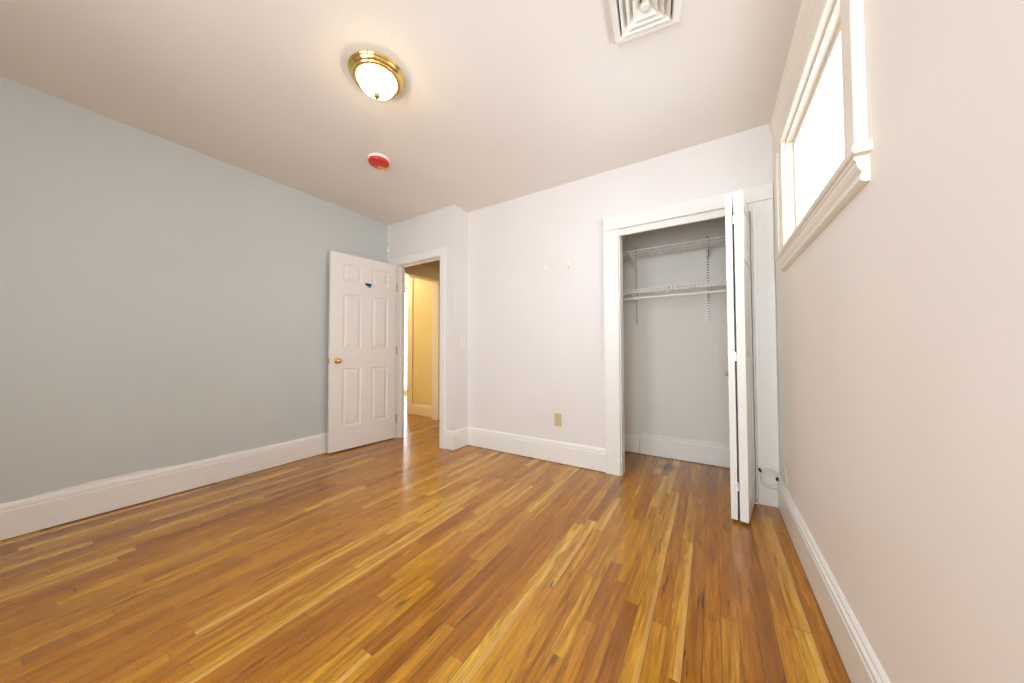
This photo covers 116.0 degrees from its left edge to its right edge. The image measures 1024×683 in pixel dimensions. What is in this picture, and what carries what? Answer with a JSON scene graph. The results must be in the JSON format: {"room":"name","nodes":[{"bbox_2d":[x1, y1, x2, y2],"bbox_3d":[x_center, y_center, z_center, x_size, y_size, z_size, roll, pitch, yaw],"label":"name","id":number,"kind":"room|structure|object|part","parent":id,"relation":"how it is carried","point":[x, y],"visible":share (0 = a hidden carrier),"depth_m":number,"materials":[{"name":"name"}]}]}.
{"room":"empty bedroom","nodes":[
{"label":"empty bedroom","id":0,"kind":"room"},
{"bbox_2d":[0,76,389,505],"bbox_3d":[-2.448,-0.176,2.520,0.100,2.591,3.576,-1,-2,32],"label":"wall","id":1,"kind":"structure","parent":0,"point":[164,303],"depth_m":2.23,"materials":[{"name":"grey paint"}]},
{"bbox_2d":[0,433,326,540],"bbox_3d":[-2.421,1.014,2.417,0.019,0.194,3.476,-1,-2,32],"label":"baseboard","id":2,"kind":"structure","parent":1,"relation":"attached to","point":[24,516],"depth_m":2.19,"materials":[{"name":"white paint"}]},
{"bbox_2d":[0,0,801,224],"bbox_3d":[-2.071,-1.487,3.951,9.150,0.100,6.750,-1,-2,32],"label":"ceiling","id":3,"kind":"structure","parent":0,"point":[500,101],"depth_m":1.84,"materials":[{"name":"paint"}]},
{"bbox_2d":[347,50,404,99],"bbox_3d":[-0.753,-1.423,1.786,0.296,0.144,0.296,-1,-2,32],"label":"ceiling light","id":4,"kind":"object","parent":3,"relation":"attached to","point":[376,74],"visible":1,"depth_m":1.72,"materials":[{"name":"gold metal"}]},
{"bbox_3d":[-0.753,-1.420,1.786,0.202,0.078,0.202,-1,-2,32],"label":"lamp shade","id":5,"kind":"part","parent":4,"relation":"part of","materials":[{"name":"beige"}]},
{"bbox_2d":[368,153,389,169],"bbox_3d":[-1.075,-1.447,2.582,0.162,0.054,0.162,-1,-2,32],"label":"smoke detector","id":6,"kind":"object","parent":3,"relation":"attached to","point":[376,160],"visible":1,"depth_m":2.54,"materials":[{"name":"red plastic"}]},
{"bbox_2d":[608,0,681,44],"bbox_3d":[0.588,-1.490,1.413,0.294,0.036,0.294,-1,-2,24],"label":"ceiling vent","id":7,"kind":"object","parent":3,"relation":"in","point":[630,19],"visible":1,"depth_m":1.46,"materials":[{"name":"white plastic"}]},
{"bbox_2d":[389,207,446,429],"bbox_3d":[-1.076,-0.150,3.712,0.966,2.591,0.100,-1,-2,32],"label":"wall","id":8,"kind":"structure","parent":0,"point":[428,231],"depth_m":3.67,"materials":[{"name":"white paint"}]},
{"bbox_2d":[327,251,396,452],"bbox_3d":[-1.625,0.104,3.529,0.163,2.048,0.761,-1,-2,38],"label":"door","id":9,"kind":"structure","parent":8,"relation":"in","point":[362,348],"depth_m":3.48,"materials":[{"name":"white paint"}]},
{"bbox_3d":[-1.770,0.196,3.262,0.064,0.066,0.066,-1,-2,38],"label":"knob","id":10,"kind":"part","parent":9,"relation":"part of","materials":[{"name":"gold metal"}]},
{"bbox_2d":[389,246,446,448],"bbox_3d":[-1.075,0.067,3.693,0.939,2.156,0.125,-1,-2,32],"label":"door frame","id":11,"kind":"structure","parent":8,"relation":"attached to","point":[438,254],"depth_m":3.69,"materials":[{"name":"white paint"}]},
{"bbox_3d":[-1.439,0.072,3.865,0.139,2.156,0.016,-1,-2,32],"label":"casing","id":12,"kind":"part","parent":11,"relation":"part of","materials":[{"name":"white paint"}]},
{"bbox_3d":[-1.081,-0.967,3.666,0.712,0.082,0.016,-1,-2,32],"label":"head casing","id":13,"kind":"part","parent":11,"relation":"part of","materials":[{"name":"white paint"}]},
{"bbox_3d":[-0.741,0.059,3.425,0.088,2.156,0.024,-1,-2,32],"label":"casing","id":14,"kind":"part","parent":11,"relation":"part of","materials":[{"name":"white paint"}]},
{"bbox_2d":[405,276,431,405],"bbox_3d":[-2.045,-0.102,5.559,7.250,2.591,0.100,-1,-2,32],"label":"wall","id":15,"kind":"structure","parent":0,"point":[422,289],"depth_m":5.12,"materials":[{"name":"yellow paint"}]},
{"bbox_2d":[405,276,412,413],"bbox_3d":[-2.278,0.065,5.681,1.620,2.265,0.134,-1,-2,32],"label":"door frame","id":16,"kind":"structure","parent":15,"relation":"attached to","point":[408,280],"depth_m":5.24,"materials":[{"name":"white wood"}]},
{"bbox_2d":[412,404,431,416],"bbox_3d":[-1.390,1.091,5.052,0.540,0.167,0.019,-1,-2,32],"label":"baseboard","id":17,"kind":"structure","parent":15,"relation":"attached to","point":[422,410],"depth_m":5.06,"materials":[{"name":"white wood"}]},
{"bbox_2d":[0,393,850,682],"bbox_3d":[-2.064,1.193,3.884,9.150,0.080,6.750,-1,-2,32],"label":"floor","id":18,"kind":"structure","parent":0,"point":[408,558],"depth_m":1.44,"materials":[{"name":"brown wood"}]},
{"bbox_2d":[424,260,439,268],"bbox_3d":[-1.361,-0.130,4.511,0.120,2.591,0.954,-1,-2,32],"label":"wall","id":19,"kind":"structure","parent":0,"point":[436,264],"depth_m":4.76,"materials":[{"name":"paint"}]},
{"bbox_2d":[405,264,439,419],"bbox_3d":[-1.345,0.036,4.500,0.154,2.260,0.950,-1,-2,32],"label":"door frame","id":20,"kind":"structure","parent":19,"relation":"attached to","point":[421,271],"depth_m":4.79,"materials":[{"name":"white wood"}]},
{"bbox_2d":[447,205,467,430],"bbox_3d":[-0.592,-0.157,3.490,0.090,2.591,0.235,-1,-2,32],"label":"wall","id":21,"kind":"structure","parent":0,"point":[457,218],"depth_m":3.43,"materials":[{"name":"white paint"}]},
{"bbox_2d":[445,427,467,450],"bbox_3d":[-0.590,1.035,3.450,0.119,0.194,0.254,-1,-2,32],"label":"baseboard","id":22,"kind":"structure","parent":21,"relation":"attached to","point":[456,439],"depth_m":3.37,"materials":[{"name":"white paint"}]},
{"bbox_2d":[460,336,464,345],"bbox_3d":[-0.533,-0.005,3.478,0.018,0.118,0.072,-1,-2,32],"label":"light switch","id":23,"kind":"object","parent":21,"relation":"attached to","point":[462,338],"visible":1,"depth_m":3.48,"materials":[{"name":"white plastic"}]},
{"bbox_2d":[468,124,779,474],"bbox_3d":[0.699,-0.176,2.882,2.925,2.591,0.100,-1,-2,32],"label":"wall","id":24,"kind":"structure","parent":0,"point":[536,352],"depth_m":2.99,"materials":[{"name":"white paint"}]},
{"bbox_2d":[468,427,605,471],"bbox_3d":[0.155,1.025,3.123,1.530,0.194,0.019,-1,-2,32],"label":"baseboard","id":25,"kind":"structure","parent":24,"relation":"attached to","point":[583,456],"depth_m":3.04,"materials":[{"name":"white paint"}]},
{"bbox_2d":[554,413,561,426],"bbox_3d":[0.426,0.728,2.967,0.072,0.118,0.009,-1,-2,32],"label":"wall outlet","id":26,"kind":"object","parent":24,"relation":"attached to","point":[557,417],"visible":1,"depth_m":2.96,"materials":[{"name":"beige plastic"}]},
{"bbox_2d":[603,183,778,507],"bbox_3d":[1.307,0.023,2.483,1.146,2.170,0.127,-1,-2,32],"label":"door frame","id":27,"kind":"structure","parent":24,"relation":"attached to","point":[761,196],"depth_m":2.23,"materials":[{"name":"white paint"}]},
{"bbox_3d":[0.848,0.084,2.709,0.122,2.063,0.026,-1,-2,32],"label":"casing","id":28,"kind":"part","parent":27,"relation":"part of","materials":[{"name":"white paint"}]},
{"bbox_3d":[1.277,-1.010,2.467,1.146,0.105,0.025,-1,-2,32],"label":"head casing","id":29,"kind":"part","parent":27,"relation":"part of","materials":[{"name":"white paint"}]},
{"bbox_3d":[1.718,0.068,2.167,0.114,2.063,0.025,-1,-2,32],"label":"casing","id":30,"kind":"part","parent":27,"relation":"part of","materials":[{"name":"white paint"}]},
{"bbox_2d":[725,190,758,522],"bbox_3d":[1.500,0.092,2.126,0.150,2.013,0.459,-2,-2,44],"label":"door","id":31,"kind":"structure","parent":24,"relation":"in","point":[739,373],"depth_m":1.96,"materials":[{"name":"white paint"}]},
{"bbox_2d":[758,468,781,488],"bbox_3d":[1.711,0.907,2.117,0.132,0.127,0.031,-1,-2,32],"label":"coaxial cable","id":32,"kind":"object","parent":24,"relation":"hanging from","point":[778,478],"visible":0.85,"depth_m":2.12,"materials":[{"name":"white plastic"}]},
{"bbox_2d":[622,217,738,467],"bbox_3d":[1.609,-0.173,3.103,1.550,2.591,0.100,-1,-2,32],"label":"wall","id":33,"kind":"structure","parent":0,"point":[676,384],"depth_m":3.06,"materials":[{"name":"paint"}]},
{"bbox_2d":[634,248,637,324],"bbox_3d":[1.268,-0.563,3.258,0.026,0.790,0.013,-1,-2,32],"label":"shelf standard","id":34,"kind":"object","parent":33,"relation":"attached to","point":[636,267],"visible":0.85,"depth_m":3.25,"materials":[{"name":"grey metal"}]},
{"bbox_2d":[623,236,725,266],"bbox_3d":[1.495,-0.810,2.939,1.340,0.094,0.294,-1,-2,32],"label":"wire shelf","id":35,"kind":"object","parent":33,"relation":"attached to","point":[632,257],"visible":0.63,"depth_m":2.93,"materials":[{"name":"white metal"}]},
{"bbox_2d":[623,280,726,302],"bbox_3d":[1.495,-0.443,2.929,1.340,0.102,0.297,-1,-2,32],"label":"wire shelf","id":36,"kind":"object","parent":33,"relation":"attached to","point":[633,293],"visible":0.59,"depth_m":2.86,"materials":[{"name":"white metal"}]},
{"bbox_3d":[1.426,-0.409,2.818,1.340,0.018,0.018,-1,-2,32],"label":"hanging rod","id":37,"kind":"part","parent":36,"relation":"part of","materials":[{"name":"white plastic"}]},
{"bbox_2d":[625,433,729,467],"bbox_3d":[1.581,1.014,3.024,1.350,0.200,0.017,-1,-2,32],"label":"baseboard","id":38,"kind":"structure","parent":33,"relation":"attached to","point":[711,453],"depth_m":3.01,"materials":[{"name":"white paint"}]},
{"bbox_2d":[706,236,709,321],"bbox_3d":[1.795,-0.572,2.929,0.026,0.790,0.013,-1,-2,32],"label":"shelf standard","id":39,"kind":"object","parent":33,"relation":"attached to","point":[707,237],"visible":0.83,"depth_m":2.92,"materials":[{"name":"grey metal"}]},
{"bbox_2d":[772,0,1023,682],"bbox_3d":[0.842,-0.235,0.500,0.160,2.591,3.831,-1,-2,32],"label":"wall","id":40,"kind":"structure","parent":0,"point":[900,326],"depth_m":0.66,"materials":[{"name":"white paint"}]},
{"bbox_2d":[783,462,786,485],"bbox_3d":[1.673,0.811,1.961,0.009,0.118,0.072,-1,-2,32],"label":"wall outlet","id":41,"kind":"object","parent":40,"relation":"attached to","point":[784,465],"visible":1,"depth_m":1.94,"materials":[{"name":"beige plastic"}]},
{"bbox_2d":[769,0,872,271],"bbox_3d":[1.338,-0.879,1.364,0.212,0.906,1.253,-1,-2,32],"label":"window","id":42,"kind":"structure","parent":40,"relation":"in","point":[823,162],"depth_m":1.29,"materials":[{"name":"beige paint"}]},
{"bbox_3d":[1.568,-0.819,1.860,0.028,0.620,0.131,-1,-2,32],"label":"casing","id":43,"kind":"part","parent":42,"relation":"part of","materials":[{"name":"beige paint"}]},
{"bbox_3d":[1.272,-1.235,1.419,0.052,0.192,1.235,-1,-2,32],"label":"head casing","id":44,"kind":"part","parent":42,"relation":"part of","materials":[{"name":"beige paint"}]},
{"bbox_3d":[1.326,-0.822,1.358,0.032,0.603,0.961,-1,-2,32],"label":"sash","id":45,"kind":"part","parent":42,"relation":"part of","materials":[{"name":"beige paint"}]},
{"bbox_3d":[1.327,-0.818,1.359,0.004,0.555,0.909,-1,-2,32],"label":"pane","id":46,"kind":"part","parent":42,"relation":"part of","materials":[{"name":"clear glass"}]},
{"bbox_3d":[0.990,-0.840,0.933,0.028,0.620,0.101,-1,-2,32],"label":"casing","id":47,"kind":"part","parent":42,"relation":"part of","materials":[{"name":"beige paint"}]},
{"bbox_2d":[777,480,890,682],"bbox_3d":[0.784,0.960,0.543,0.020,0.196,3.689,-1,-2,32],"label":"baseboard","id":48,"kind":"structure","parent":40,"relation":"attached to","point":[861,664],"depth_m":1.15,"materials":[{"name":"white paint"}]},
{"bbox_3d":[-2.506,-0.046,7.756,4.140,2.591,0.100,-1,-2,32],"label":"wall","id":49,"kind":"structure","parent":0,"visible":0},
{"bbox_2d":[404,292,406,390],"bbox_3d":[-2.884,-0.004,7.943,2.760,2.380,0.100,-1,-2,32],"label":"window","id":50,"kind":"structure","parent":49,"relation":"in","point":[405,325],"depth_m":7.80,"materials":[{"name":"white paint"}]}
]}

